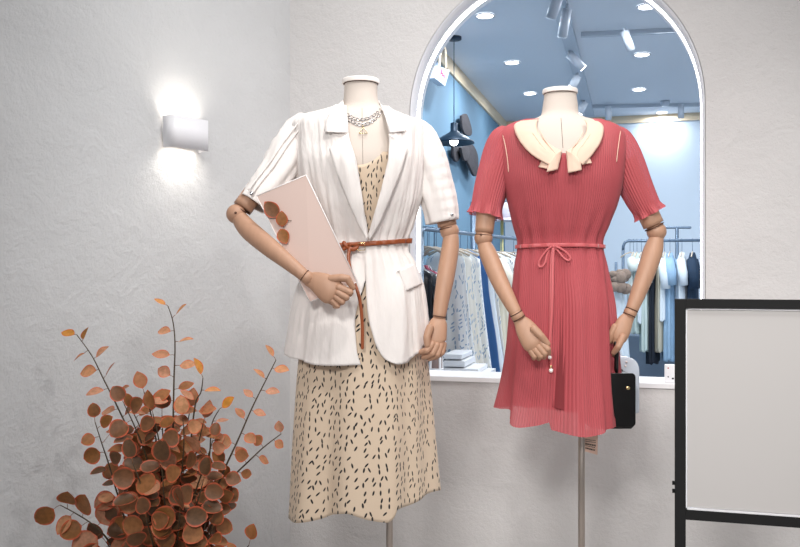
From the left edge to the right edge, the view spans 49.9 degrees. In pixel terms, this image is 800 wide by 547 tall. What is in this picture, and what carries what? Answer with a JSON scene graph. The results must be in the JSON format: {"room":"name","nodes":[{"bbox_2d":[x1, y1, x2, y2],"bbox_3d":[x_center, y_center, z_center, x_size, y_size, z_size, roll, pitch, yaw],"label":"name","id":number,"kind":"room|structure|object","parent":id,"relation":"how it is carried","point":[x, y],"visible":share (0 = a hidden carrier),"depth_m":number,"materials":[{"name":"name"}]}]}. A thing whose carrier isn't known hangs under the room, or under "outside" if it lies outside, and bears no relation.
{"room":"clothing store","nodes":[
{"label":"clothing store","id":0,"kind":"room"},
{"bbox_2d":[0,0,289,546],"bbox_3d":[-1.704,-0.350,1.669,0.120,3.000,4.200,0,0,36],"label":"wall","id":1,"kind":"structure","parent":0,"point":[100,221],"depth_m":2.73,"materials":[{"name":"paint"}]},
{"bbox_2d":[163,114,207,152],"bbox_3d":[-0.719,-0.467,2.878,0.064,0.104,0.154,0,0,36],"label":"wall lamp","id":2,"kind":"object","parent":1,"relation":"attached to","point":[178,130],"visible":1,"depth_m":2.84,"materials":[{"name":"white metal"}]},
{"bbox_2d":[422,61,504,264],"bbox_3d":[0.281,-0.247,6.447,0.100,2.795,6.030,0,0,16],"label":"wall","id":3,"kind":"structure","parent":0,"point":[443,105],"depth_m":6.95,"materials":[{"name":"blue paint"}]},
{"bbox_2d":[451,114,478,175],"bbox_3d":[0.524,-1.057,6.963,0.090,0.471,0.916,0,0,16],"label":"wall ornament","id":4,"kind":"object","parent":3,"relation":"attached to","point":[468,154],"visible":0.88,"depth_m":6.92,"materials":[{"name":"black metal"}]},
{"bbox_2d":[437,50,506,125],"bbox_3d":[0.339,-1.593,6.431,0.020,0.104,6.030,0,0,16],"label":"trim","id":5,"kind":"structure","parent":3,"relation":"attached to","point":[456,72],"depth_m":7.38,"materials":[{"name":"beige"}]},
{"bbox_2d":[290,0,799,546],"bbox_3d":[1.382,-0.350,2.921,4.109,3.000,0.170,0,0,16],"label":"wall","id":6,"kind":"structure","parent":0,"point":[502,484],"depth_m":3.02,"materials":[{"name":"paint"}]},
{"bbox_2d":[410,0,704,388],"bbox_3d":[0.561,-0.356,3.150,1.041,1.505,0.194,0,0,16],"label":"window","id":7,"kind":"structure","parent":6,"relation":"in","point":[435,375],"depth_m":3.15,"materials":[{"name":"white"}]},
{"bbox_2d":[417,0,701,298],"bbox_3d":[0.567,-0.363,3.172,1.033,1.486,0.035,0,0,16],"label":"light strip","id":8,"kind":"object","parent":7,"relation":"attached to","point":[479,2],"visible":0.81,"depth_m":3.26,"materials":[{"name":"white"}]},
{"bbox_2d":[664,364,674,382],"bbox_3d":[0.938,0.347,2.989,0.036,0.062,0.027,0,0,16],"label":"sensor box","id":9,"kind":"object","parent":7,"relation":"on","point":[669,369],"visible":0.9,"depth_m":2.98,"materials":[{"name":"white plastic"}]},
{"bbox_2d":[443,0,699,121],"bbox_3d":[2.468,-1.670,5.888,4.613,0.050,6.130,0,0,16],"label":"ceiling","id":10,"kind":"structure","parent":0,"point":[519,30],"depth_m":6.55,"materials":[{"name":"white paint"}]},
{"bbox_2d":[439,35,473,146],"bbox_3d":[0.376,-1.266,5.981,0.285,0.757,0.285,0,0,16],"label":"pendant lamp","id":11,"kind":"object","parent":10,"relation":"hanging from","point":[454,138],"visible":0.92,"depth_m":5.96,"materials":[{"name":"blue metal"}]},
{"bbox_2d":[475,12,494,18],"bbox_3d":[0.541,-1.640,5.472,0.132,0.008,0.132,0,0,16],"label":"recessed light","id":12,"kind":"object","parent":10,"relation":"in","point":[484,15],"visible":1,"depth_m":5.46,"materials":[{"name":"white plastic"}]},
{"bbox_2d":[504,60,519,64],"bbox_3d":[0.871,-1.640,6.689,0.132,0.008,0.132,0,0,16],"label":"recessed light","id":13,"kind":"object","parent":10,"relation":"in","point":[509,62],"visible":1,"depth_m":6.67,"materials":[{"name":"white plastic"}]},
{"bbox_2d":[523,92,536,94],"bbox_3d":[1.185,-1.640,7.837,0.132,0.008,0.132,0,0,16],"label":"recessed light","id":14,"kind":"object","parent":10,"relation":"in","point":[524,93],"visible":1,"depth_m":7.82,"materials":[{"name":"white plastic"}]},
{"bbox_2d":[550,0,593,116],"bbox_3d":[1.423,-1.627,6.884,0.090,0.035,3.999,0,0,15],"label":"track","id":15,"kind":"object","parent":10,"relation":"attached to","point":[570,43],"visible":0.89,"depth_m":6.69,"materials":[{"name":"grey metal"}]},
{"bbox_2d":[546,0,562,19],"bbox_3d":[0.881,-1.528,4.887,0.105,0.173,0.062,0,0,26],"label":"track spotlight","id":16,"kind":"object","parent":15,"relation":"attached to","point":[554,7],"visible":1,"depth_m":4.87,"materials":[{"name":"grey metal"}]},
{"bbox_2d":[557,3,571,38],"bbox_3d":[0.988,-1.514,5.163,0.092,0.201,0.060,0,0,37],"label":"track spotlight","id":17,"kind":"object","parent":15,"relation":"attached to","point":[565,17],"visible":1,"depth_m":5.14,"materials":[{"name":"grey metal"}]},
{"bbox_2d":[569,73,580,86],"bbox_3d":[1.406,-1.549,6.911,0.104,0.131,0.064,0,0,24],"label":"track spotlight","id":18,"kind":"object","parent":15,"relation":"attached to","point":[576,79],"visible":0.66,"depth_m":6.89,"materials":[{"name":"grey metal"}]},
{"bbox_2d":[566,50,585,70],"bbox_3d":[1.273,-1.540,6.220,0.148,0.149,0.061,0,0,-11],"label":"track spotlight","id":19,"kind":"object","parent":15,"relation":"attached to","point":[572,57],"visible":1,"depth_m":6.20,"materials":[{"name":"grey metal"}]},
{"bbox_2d":[578,100,587,114],"bbox_3d":[1.697,-1.545,8.008,0.109,0.139,0.065,0,0,23],"label":"track spotlight","id":20,"kind":"object","parent":15,"relation":"attached to","point":[583,104],"visible":0.8,"depth_m":7.98,"materials":[{"name":"grey metal"}]},
{"bbox_2d":[581,28,675,37],"bbox_3d":[1.632,-1.629,5.804,0.804,0.035,0.035,0,0,9],"label":"track","id":21,"kind":"object","parent":10,"relation":"attached to","point":[656,31],"visible":0.64,"depth_m":5.80,"materials":[{"name":"grey metal"}]},
{"bbox_2d":[620,28,634,51],"bbox_3d":[1.499,-1.538,5.666,0.108,0.154,0.058,0,0,-21],"label":"track spotlight","id":22,"kind":"object","parent":21,"relation":"attached to","point":[625,35],"visible":1,"depth_m":5.64,"materials":[{"name":"grey metal"}]},
{"bbox_2d":[631,88,646,90],"bbox_3d":[2.131,-1.640,7.667,0.132,0.008,0.132,0,0,16],"label":"recessed light","id":23,"kind":"object","parent":10,"relation":"in","point":[633,89],"visible":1,"depth_m":7.65,"materials":[{"name":"white plastic"}]},
{"bbox_2d":[633,52,650,56],"bbox_3d":[1.813,-1.640,6.445,0.132,0.008,0.132,0,0,16],"label":"recessed light","id":24,"kind":"object","parent":10,"relation":"in","point":[640,54],"visible":1,"depth_m":6.43,"materials":[{"name":"white plastic"}]},
{"bbox_2d":[636,3,652,10],"bbox_3d":[1.519,-1.640,5.288,0.132,0.008,0.132,0,0,16],"label":"recessed light","id":25,"kind":"object","parent":10,"relation":"in","point":[643,7],"visible":0.65,"depth_m":5.29,"materials":[{"name":"white plastic"}]},
{"bbox_2d":[593,103,699,108],"bbox_3d":[2.437,-1.629,8.346,1.150,0.035,0.035,0,0,5],"label":"track","id":26,"kind":"object","parent":10,"relation":"attached to","point":[601,106],"visible":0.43,"depth_m":8.34,"materials":[{"name":"grey metal"}]},
{"bbox_2d":[605,106,611,119],"bbox_3d":[2.010,-1.550,8.301,0.062,0.140,0.079,0,0,16],"label":"track spotlight","id":27,"kind":"object","parent":26,"relation":"attached to","point":[607,108],"visible":0.96,"depth_m":8.28,"materials":[{"name":"grey metal"}]},
{"bbox_2d":[678,104,683,118],"bbox_3d":[2.680,-1.548,8.204,0.058,0.142,0.077,0,0,16],"label":"track spotlight","id":28,"kind":"object","parent":26,"relation":"attached to","point":[680,106],"visible":1,"depth_m":8.18,"materials":[{"name":"grey metal"}]},
{"bbox_2d":[656,111,668,113],"bbox_3d":[2.668,-1.640,8.759,0.132,0.008,0.132,0,0,16],"label":"recessed light","id":29,"kind":"object","parent":10,"relation":"in","point":[658,112],"visible":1,"depth_m":8.74,"materials":[{"name":"white plastic"}]},
{"bbox_2d":[660,100,669,106],"bbox_3d":[2.527,-1.620,8.201,0.090,0.050,0.090,0,0,16],"label":"smoke detector","id":30,"kind":"object","parent":10,"relation":"attached to","point":[664,103],"visible":1,"depth_m":8.17,"materials":[{"name":"plastic"}]},
{"bbox_2d":[505,120,699,305],"bbox_3d":[3.279,-0.247,8.792,4.613,2.795,0.100,0,0,16],"label":"wall","id":31,"kind":"structure","parent":0,"point":[670,150],"depth_m":8.88,"materials":[{"name":"blue paint"}]},
{"bbox_2d":[507,112,699,124],"bbox_3d":[3.272,-1.607,8.732,4.393,0.075,0.020,0,0,16],"label":"trim","id":32,"kind":"structure","parent":31,"relation":"attached to","point":[687,116],"depth_m":8.91,"materials":[{"name":"beige"}]},
{"bbox_3d":[-0.170,1.175,0.878,7.200,0.050,4.600,0,0,16],"label":"floor","id":33,"kind":"structure","parent":0,"visible":0},
{"bbox_2d":[34,298,288,546],"bbox_3d":[-0.646,0.609,2.302,0.653,1.082,0.322,0,0,19],"label":"eucalyptus","id":34,"kind":"object","parent":33,"relation":"on","point":[164,505],"visible":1,"depth_m":2.25,"materials":[{"name":"brown plant"}]},
{"bbox_2d":[226,75,458,546],"bbox_3d":[-0.149,0.294,2.433,0.620,1.712,0.322,0,0,-30],"label":"mannequin","id":35,"kind":"object","parent":33,"relation":"on","point":[360,91],"visible":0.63,"depth_m":2.40},
{"bbox_2d":[256,175,356,301],"bbox_3d":[-0.254,-0.095,2.336,0.280,0.347,0.013,0,0,5],"label":"folder","id":36,"kind":"object","parent":35,"relation":"attached to","point":[312,242],"visible":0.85,"depth_m":2.33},
{"bbox_2d":[264,201,290,243],"bbox_3d":[-0.332,-0.138,2.335,0.075,0.116,0.012,0,0,5],"label":"leaf sprig","id":37,"kind":"object","parent":36,"relation":"attached to","point":[271,209],"visible":1,"depth_m":2.33,"materials":[{"name":"brown plant"}]},
{"bbox_2d":[242,100,458,365],"bbox_3d":[-0.134,-0.127,2.474,0.576,0.758,0.347,0,0,16],"label":"blazer","id":38,"kind":"object","parent":35,"relation":"on","point":[316,144],"visible":0.87,"depth_m":2.39,"materials":[{"name":"white fabric"}]},
{"bbox_2d":[339,238,412,349],"bbox_3d":[-0.112,0.053,2.491,0.276,0.309,0.262,0,0,37],"label":"belt","id":39,"kind":"object","parent":38,"relation":"attached to","point":[351,246],"visible":0.73,"depth_m":2.38,"materials":[{"name":"brown leather"}]},
{"bbox_2d":[347,108,380,133],"bbox_3d":[-0.104,-0.430,2.414,0.114,0.085,0.066,0,0,-10],"label":"necklace","id":40,"kind":"object","parent":35,"relation":"on","point":[379,108],"visible":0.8,"depth_m":2.40,"materials":[{"name":"silver metal"}]},
{"bbox_2d":[288,148,440,522],"bbox_3d":[-0.102,0.131,2.499,0.429,1.143,0.344,0,0,16],"label":"dress","id":41,"kind":"object","parent":35,"relation":"attached to","point":[364,445],"visible":0.51,"depth_m":2.38,"materials":[{"name":"beige fabric"}]},
{"bbox_2d":[474,86,666,546],"bbox_3d":[0.488,0.309,2.487,0.502,1.683,0.300,0,0,-29],"label":"mannequin","id":42,"kind":"object","parent":33,"relation":"on","point":[560,123],"visible":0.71,"depth_m":2.44},
{"bbox_2d":[466,118,665,437],"bbox_3d":[0.480,0.000,2.481,0.572,0.895,0.291,0,0,8],"label":"dress","id":43,"kind":"object","parent":42,"relation":"attached to","point":[562,207],"visible":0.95,"depth_m":2.40,"materials":[{"name":"red fabric"}]},
{"bbox_2d":[585,435,597,454],"bbox_3d":[0.562,0.482,2.525,0.049,0.106,0.008,0,0,-19],"label":"price tag","id":44,"kind":"object","parent":43,"relation":"hanging from","point":[591,443],"visible":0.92,"depth_m":2.53,"materials":[{"name":"beige paper"}]},
{"bbox_2d":[611,341,635,428],"bbox_3d":[0.603,0.309,2.493,0.138,0.268,0.128,0,0,0],"label":"handbag","id":45,"kind":"object","parent":42,"relation":"hanging from","point":[623,384],"visible":0.52,"depth_m":2.45,"materials":[{"name":"black leather"}]},
{"bbox_2d":[620,351,638,412],"bbox_3d":[0.648,0.312,2.605,0.142,0.216,0.070,0,0,0],"label":"price tag","id":46,"kind":"object","parent":42,"relation":"hanging from","point":[629,365],"visible":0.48,"depth_m":2.58,"materials":[{"name":"white paper"}]},
{"bbox_2d":[672,299,799,546],"bbox_3d":[0.925,0.605,1.984,0.566,1.089,0.320,0,0,16],"label":"stand","id":47,"kind":"object","parent":33,"relation":"on","point":[737,361],"visible":1,"depth_m":2.02,"materials":[{"name":"black"}]},
{"bbox_3d":[2.445,1.175,5.807,4.613,0.050,6.299,0,0,16],"label":"floor","id":48,"kind":"structure","parent":0,"visible":0},
{"bbox_2d":[429,355,443,369],"bbox_3d":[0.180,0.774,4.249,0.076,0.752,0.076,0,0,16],"label":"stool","id":49,"kind":"object","parent":48,"relation":"on","point":[437,364],"visible":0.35,"depth_m":4.22,"materials":[{"name":"white"}]},
{"bbox_2d":[432,357,441,368],"bbox_3d":[0.180,0.447,4.249,0.059,0.088,0.059,0,0,16],"label":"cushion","id":50,"kind":"object","parent":49,"relation":"on","point":[436,364],"depth_m":4.22,"materials":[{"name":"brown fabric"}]},
{"bbox_2d":[422,202,516,282],"bbox_3d":[0.650,0.330,5.900,0.470,1.640,2.338,0,0,27],"label":"rack","id":51,"kind":"object","parent":48,"relation":"on","point":[471,233],"visible":0.1,"depth_m":5.86,"materials":[{"name":"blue metal"}]},
{"bbox_2d":[424,227,436,255],"bbox_3d":[0.214,-0.189,5.050,0.174,0.170,0.012,0,0,27],"label":"clothes hanger","id":52,"kind":"object","parent":51,"relation":"hanging from","point":[435,227],"visible":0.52,"depth_m":5.05,"materials":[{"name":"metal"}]},
{"bbox_2d":[428,265,445,362],"bbox_3d":[0.162,0.237,5.082,0.239,0.572,0.084,0,0,25],"label":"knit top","id":53,"kind":"object","parent":52,"relation":"hanging from","point":[429,266],"visible":0.03,"depth_m":5.05,"materials":[{"name":"fabric"}]},
{"bbox_2d":[423,226,440,251],"bbox_3d":[0.137,-0.188,4.900,0.306,0.170,0.012,0,0,27],"label":"clothes hanger","id":54,"kind":"object","parent":51,"relation":"hanging from","point":[428,247],"visible":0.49,"depth_m":4.87,"materials":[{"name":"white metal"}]},
{"bbox_2d":[425,250,469,255],"bbox_3d":[0.281,-0.188,5.180,0.306,0.170,0.012,0,0,27],"label":"clothes hanger","id":55,"kind":"object","parent":51,"relation":"hanging from","point":[460,251],"visible":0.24,"depth_m":5.13,"materials":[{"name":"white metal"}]},
{"bbox_2d":[459,248,478,255],"bbox_3d":[0.342,-0.188,5.300,0.306,0.170,0.012,0,0,27],"label":"clothes hanger","id":56,"kind":"object","parent":51,"relation":"hanging from","point":[470,252],"visible":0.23,"depth_m":5.25,"materials":[{"name":"white plastic"}]},
{"bbox_2d":[465,231,478,252],"bbox_3d":[0.429,-0.188,5.470,0.282,0.170,0.012,0,0,27],"label":"clothes hanger","id":57,"kind":"object","parent":51,"relation":"hanging from","point":[465,231],"visible":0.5,"depth_m":5.46,"materials":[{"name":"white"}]},
{"bbox_2d":[469,250,503,371],"bbox_3d":[0.425,0.422,5.477,0.646,1.142,0.077,0,0,25],"label":"dress","id":58,"kind":"object","parent":57,"relation":"hanging from","point":[495,348],"visible":0.14,"depth_m":5.38,"materials":[{"name":"blue fabric"}]},
{"bbox_2d":[492,234,510,257],"bbox_3d":[0.629,-0.188,5.860,0.273,0.170,0.012,0,0,27],"label":"clothes hanger","id":59,"kind":"object","parent":51,"relation":"hanging from","point":[493,234],"visible":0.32,"depth_m":5.82,"materials":[{"name":"beige wood"}]},
{"bbox_2d":[498,253,513,315],"bbox_3d":[0.634,0.427,5.864,0.504,1.152,0.088,0,0,27],"label":"dress","id":60,"kind":"object","parent":59,"relation":"hanging from","point":[510,262],"visible":0.02,"depth_m":5.79,"materials":[{"name":"white fabric"}]},
{"bbox_2d":[499,235,515,255],"bbox_3d":[0.712,-0.188,6.020,0.290,0.170,0.012,0,0,27],"label":"clothes hanger","id":61,"kind":"object","parent":51,"relation":"hanging from","point":[502,235],"visible":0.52,"depth_m":6.01,"materials":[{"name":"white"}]},
{"bbox_2d":[502,252,515,262],"bbox_3d":[0.713,0.427,6.026,0.524,1.152,0.090,0,0,28],"label":"dress","id":62,"kind":"object","parent":61,"relation":"hanging from","point":[512,256],"visible":0.02,"depth_m":5.97,"materials":[{"name":"white fabric"}]},
{"bbox_3d":[0.167,-0.189,4.960,0.188,0.170,0.048,0,0,16],"label":"clothes hanger","id":63,"kind":"object","parent":51,"relation":"hanging from","visible":0},
{"bbox_2d":[424,267,446,321],"bbox_3d":[0.108,0.167,4.988,0.364,0.432,0.184,0,0,16],"label":"jacket","id":64,"kind":"object","parent":63,"relation":"hanging from","point":[430,278],"visible":0.09,"depth_m":4.91,"materials":[{"name":"black fabric"}]},
{"bbox_2d":[483,368,495,371],"bbox_3d":[0.387,0.851,4.875,0.256,0.598,0.360,0,0,16],"label":"table","id":65,"kind":"object","parent":48,"relation":"on","point":[486,369],"visible":0.02,"depth_m":4.95,"materials":[{"name":"white"}]},
{"bbox_2d":[444,363,486,370],"bbox_3d":[0.374,0.534,4.868,0.194,0.025,0.300,0,0,16],"label":"storage box","id":66,"kind":"object","parent":65,"relation":"on","point":[473,366],"visible":0.49,"depth_m":4.78,"materials":[{"name":"white"}]},
{"bbox_2d":[444,356,474,366],"bbox_3d":[0.338,0.497,4.878,0.120,0.033,0.300,0,0,16],"label":"storage box","id":67,"kind":"object","parent":66,"relation":"on","point":[468,360],"visible":0.86,"depth_m":4.75,"materials":[{"name":"white"}]},
{"bbox_2d":[444,349,471,358],"bbox_3d":[0.331,0.458,4.880,0.104,0.028,0.300,0,0,16],"label":"storage box","id":68,"kind":"object","parent":67,"relation":"on","point":[455,354],"visible":0.94,"depth_m":4.78,"materials":[{"name":"white"}]},
{"bbox_2d":[500,220,503,250],"bbox_3d":[0.759,0.376,6.400,0.280,1.548,0.280,0,0,16],"label":"stand","id":69,"kind":"object","parent":48,"relation":"on","point":[501,221],"visible":0.04,"depth_m":6.40,"materials":[{"name":"yellow metal"}]},
{"bbox_2d":[495,203,511,221],"bbox_3d":[0.807,-0.458,6.387,0.254,0.140,0.254,0,0,16],"label":"sun hat","id":70,"kind":"object","parent":69,"relation":"on","point":[506,214],"visible":0.2,"depth_m":6.31,"materials":[{"name":"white fabric"}]},
{"bbox_2d":[628,333,674,376],"bbox_3d":[2.483,0.871,8.443,1.788,0.557,0.600,0,0,16],"label":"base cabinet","id":71,"kind":"object","parent":48,"relation":"on","point":[646,370],"visible":0.02,"depth_m":8.18,"materials":[{"name":"blue wood"}]},
{"bbox_2d":[622,239,699,268],"bbox_3d":[2.367,0.424,7.541,0.834,1.452,0.500,0,0,16],"label":"rack","id":72,"kind":"object","parent":48,"relation":"on","point":[632,240],"visible":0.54,"depth_m":7.59,"materials":[{"name":"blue metal"}]},
{"bbox_3d":[2.548,-0.223,7.491,0.048,0.171,0.304,0,0,16],"label":"clothes hanger","id":73,"kind":"object","parent":72,"relation":"hanging from","visible":0},
{"bbox_2d":[687,252,699,298],"bbox_3d":[2.547,0.256,7.491,0.138,0.879,0.481,0,0,23],"label":"jacket","id":74,"kind":"object","parent":73,"relation":"hanging from","point":[693,266],"visible":0.28,"depth_m":7.31,"materials":[{"name":"blue fabric"}]},
{"bbox_3d":[2.070,-0.223,7.624,0.048,0.171,0.304,0,0,16],"label":"clothes hanger","id":75,"kind":"object","parent":72,"relation":"hanging from","visible":0},
{"bbox_2d":[627,253,637,300],"bbox_3d":[2.078,0.032,7.621,0.118,0.430,0.480,0,0,22],"label":"shirt","id":76,"kind":"object","parent":75,"relation":"hanging from","point":[632,264],"visible":0.4,"depth_m":7.43,"materials":[{"name":"white fabric"}]},
{"bbox_3d":[2.099,-0.223,7.616,0.048,0.171,0.304,0,0,16],"label":"clothes hanger","id":77,"kind":"object","parent":72,"relation":"hanging from","visible":0},
{"bbox_2d":[630,253,640,333],"bbox_3d":[2.096,0.173,7.612,0.112,0.714,0.365,0,0,16],"label":"dress","id":78,"kind":"object","parent":77,"relation":"hanging from","point":[636,327],"visible":0.26,"depth_m":7.48,"materials":[{"name":"grey fabric"}]},
{"bbox_3d":[2.136,-0.223,7.606,0.048,0.171,0.304,0,0,16],"label":"clothes hanger","id":79,"kind":"object","parent":72,"relation":"hanging from","visible":0},
{"bbox_2d":[636,253,641,323],"bbox_3d":[2.144,0.129,7.603,0.113,0.624,0.474,0,0,23],"label":"shirt","id":80,"kind":"object","parent":79,"relation":"hanging from","point":[638,259],"visible":0.15,"depth_m":7.45,"materials":[{"name":"white fabric"}]},
{"bbox_3d":[2.181,-0.223,7.593,0.048,0.171,0.304,0,0,16],"label":"clothes hanger","id":81,"kind":"object","parent":72,"relation":"hanging from","visible":0},
{"bbox_2d":[639,290,648,352],"bbox_3d":[2.184,0.252,7.592,0.130,0.871,0.481,0,0,23],"label":"coat","id":82,"kind":"object","parent":81,"relation":"hanging from","point":[643,336],"visible":0.41,"depth_m":7.44,"materials":[{"name":"grey fabric"}]},
{"bbox_3d":[2.323,-0.223,7.553,0.048,0.171,0.304,0,0,16],"label":"clothes hanger","id":83,"kind":"object","parent":72,"relation":"hanging from","visible":0},
{"bbox_2d":[659,253,669,321],"bbox_3d":[2.330,0.118,7.551,0.122,0.604,0.481,0,0,23],"label":"shirt","id":84,"kind":"object","parent":83,"relation":"hanging from","point":[664,285],"visible":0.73,"depth_m":7.38,"materials":[{"name":"white fabric"}]},
{"bbox_2d":[665,226,690,258],"bbox_3d":[2.501,0.361,7.763,0.360,1.578,0.360,0,0,16],"label":"display stand","id":85,"kind":"object","parent":48,"relation":"on","point":[676,228],"visible":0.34,"depth_m":7.75,"materials":[{"name":"blue metal"}]},
{"bbox_3d":[1.852,0.526,7.374,0.300,1.249,0.300,0,0,16],"label":"display stand","id":86,"kind":"object","parent":48,"relation":"on","visible":0},
{"bbox_2d":[614,292,629,356],"bbox_3d":[1.843,0.372,7.352,0.235,0.732,0.117,0,0,16],"label":"dress","id":87,"kind":"object","parent":86,"relation":"hanging from","point":[619,297],"visible":0.15,"depth_m":7.30,"materials":[{"name":"white fabric"}]},
{"bbox_2d":[609,269,631,293],"bbox_3d":[1.851,0.067,7.240,0.203,0.218,0.107,0,0,16],"label":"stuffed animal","id":88,"kind":"object","parent":87,"relation":"on","point":[618,277],"visible":0.95,"depth_m":7.21,"materials":[{"name":"beige fabric"}]},
{"bbox_3d":[0.270,-0.189,5.160,0.220,0.170,0.055,0,0,16],"label":"clothes hanger","id":89,"kind":"object","parent":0,"visible":0},
{"bbox_2d":[426,252,475,367],"bbox_3d":[0.278,0.407,5.163,0.509,1.112,0.087,0,0,28],"label":"dress","id":90,"kind":"object","parent":89,"relation":"hanging from","point":[459,330],"visible":0.3,"depth_m":5.10,"materials":[{"name":"white fabric"}]},
{"bbox_3d":[0.321,-0.189,5.260,0.220,0.170,0.055,0,0,16],"label":"clothes hanger","id":91,"kind":"object","parent":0,"visible":0},
{"bbox_2d":[459,252,483,362],"bbox_3d":[0.330,0.422,5.263,0.530,1.142,0.088,0,0,28],"label":"dress","id":92,"kind":"object","parent":91,"relation":"hanging from","point":[468,261],"visible":0.21,"depth_m":5.19,"materials":[{"name":"white fabric"}]},
{"bbox_3d":[0.378,-0.188,5.370,0.228,0.170,0.057,0,0,16],"label":"clothes hanger","id":93,"kind":"object","parent":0,"visible":0},
{"bbox_2d":[464,251,491,367],"bbox_3d":[0.378,0.422,5.377,0.545,1.142,0.089,0,0,27],"label":"dress","id":94,"kind":"object","parent":93,"relation":"hanging from","point":[476,265],"visible":0.14,"depth_m":5.30,"materials":[{"name":"white fabric"}]},
{"bbox_3d":[0.491,-0.188,5.590,0.236,0.170,0.059,0,0,16],"label":"clothes hanger","id":95,"kind":"object","parent":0,"visible":0},
{"bbox_2d":[476,252,504,358],"bbox_3d":[0.497,0.417,5.589,0.528,1.132,0.099,0,0,30],"label":"dress","id":96,"kind":"object","parent":95,"relation":"hanging from","point":[495,293],"visible":0.05,"depth_m":5.51,"materials":[{"name":"white fabric"}]},
{"bbox_3d":[0.547,-0.188,5.700,0.252,0.170,0.062,0,0,16],"label":"clothes hanger","id":97,"kind":"object","parent":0,"visible":0},
{"bbox_2d":[498,258,512,348],"bbox_3d":[0.550,0.417,5.694,0.511,1.132,0.119,0,0,27],"label":"dress","id":98,"kind":"object","parent":97,"relation":"hanging from","point":[503,311],"visible":0.06,"depth_m":5.61,"materials":[{"name":"beige fabric"}]},
{"bbox_3d":[2.234,-0.223,7.578,0.048,0.171,0.304,0,0,16],"label":"clothes hanger","id":99,"kind":"object","parent":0,"visible":0},
{"bbox_2d":[646,274,659,364],"bbox_3d":[2.233,0.304,7.583,0.108,0.975,0.372,0,0,28],"label":"dress","id":100,"kind":"object","parent":99,"relation":"hanging from","point":[652,357],"visible":0.52,"depth_m":7.42,"materials":[{"name":"black fabric"}]},
{"bbox_3d":[2.291,-0.223,7.563,0.048,0.171,0.304,0,0,16],"label":"clothes hanger","id":101,"kind":"object","parent":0,"visible":0},
{"bbox_2d":[655,257,663,352],"bbox_3d":[2.287,0.251,7.561,0.087,0.868,0.379,0,0,21],"label":"dress","id":102,"kind":"object","parent":101,"relation":"hanging from","point":[658,324],"visible":0.56,"depth_m":7.42,"materials":[{"name":"beige fabric"}]},
{"bbox_3d":[2.368,-0.223,7.541,0.048,0.171,0.304,0,0,16],"label":"clothes hanger","id":103,"kind":"object","parent":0,"visible":0},
{"bbox_2d":[662,252,676,361],"bbox_3d":[2.369,0.289,7.541,0.142,0.945,0.489,0,0,23],"label":"dress","id":104,"kind":"object","parent":103,"relation":"hanging from","point":[668,353],"visible":0.81,"depth_m":7.40,"materials":[{"name":"blue fabric"}]},
{"bbox_3d":[2.464,-0.223,7.514,0.048,0.171,0.304,0,0,16],"label":"clothes hanger","id":105,"kind":"object","parent":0,"visible":0},
{"bbox_2d":[675,252,687,298],"bbox_3d":[2.465,0.227,7.514,0.129,0.820,0.474,0,0,23],"label":"shirt","id":106,"kind":"object","parent":105,"relation":"hanging from","point":[681,262],"visible":0.41,"depth_m":7.35,"materials":[{"name":"white fabric"}]},
{"bbox_3d":[0.220,-1.526,5.783,0.140,0.011,0.012,0,0,16],"label":"wall hook","id":107,"kind":"object","parent":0,"visible":0},
{"bbox_2d":[429,47,449,85],"bbox_3d":[0.266,-1.396,5.766,0.058,0.273,0.454,0,0,16],"label":"shopping bag","id":108,"kind":"object","parent":107,"relation":"hanging from","point":[439,75],"visible":0.82,"depth_m":5.70,"materials":[{"name":"white paper"}]},
{"bbox_3d":[0.198,-0.189,5.020,0.172,0.170,0.045,0,0,16],"label":"clothes hanger","id":109,"kind":"object","parent":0,"visible":0},
{"bbox_2d":[424,265,436,273],"bbox_3d":[0.147,0.192,5.050,0.221,0.482,0.091,0,0,30],"label":"knit top","id":110,"kind":"object","parent":109,"relation":"hanging from","point":[425,266],"visible":0.02,"depth_m":5.03,"materials":[{"name":"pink fabric"}]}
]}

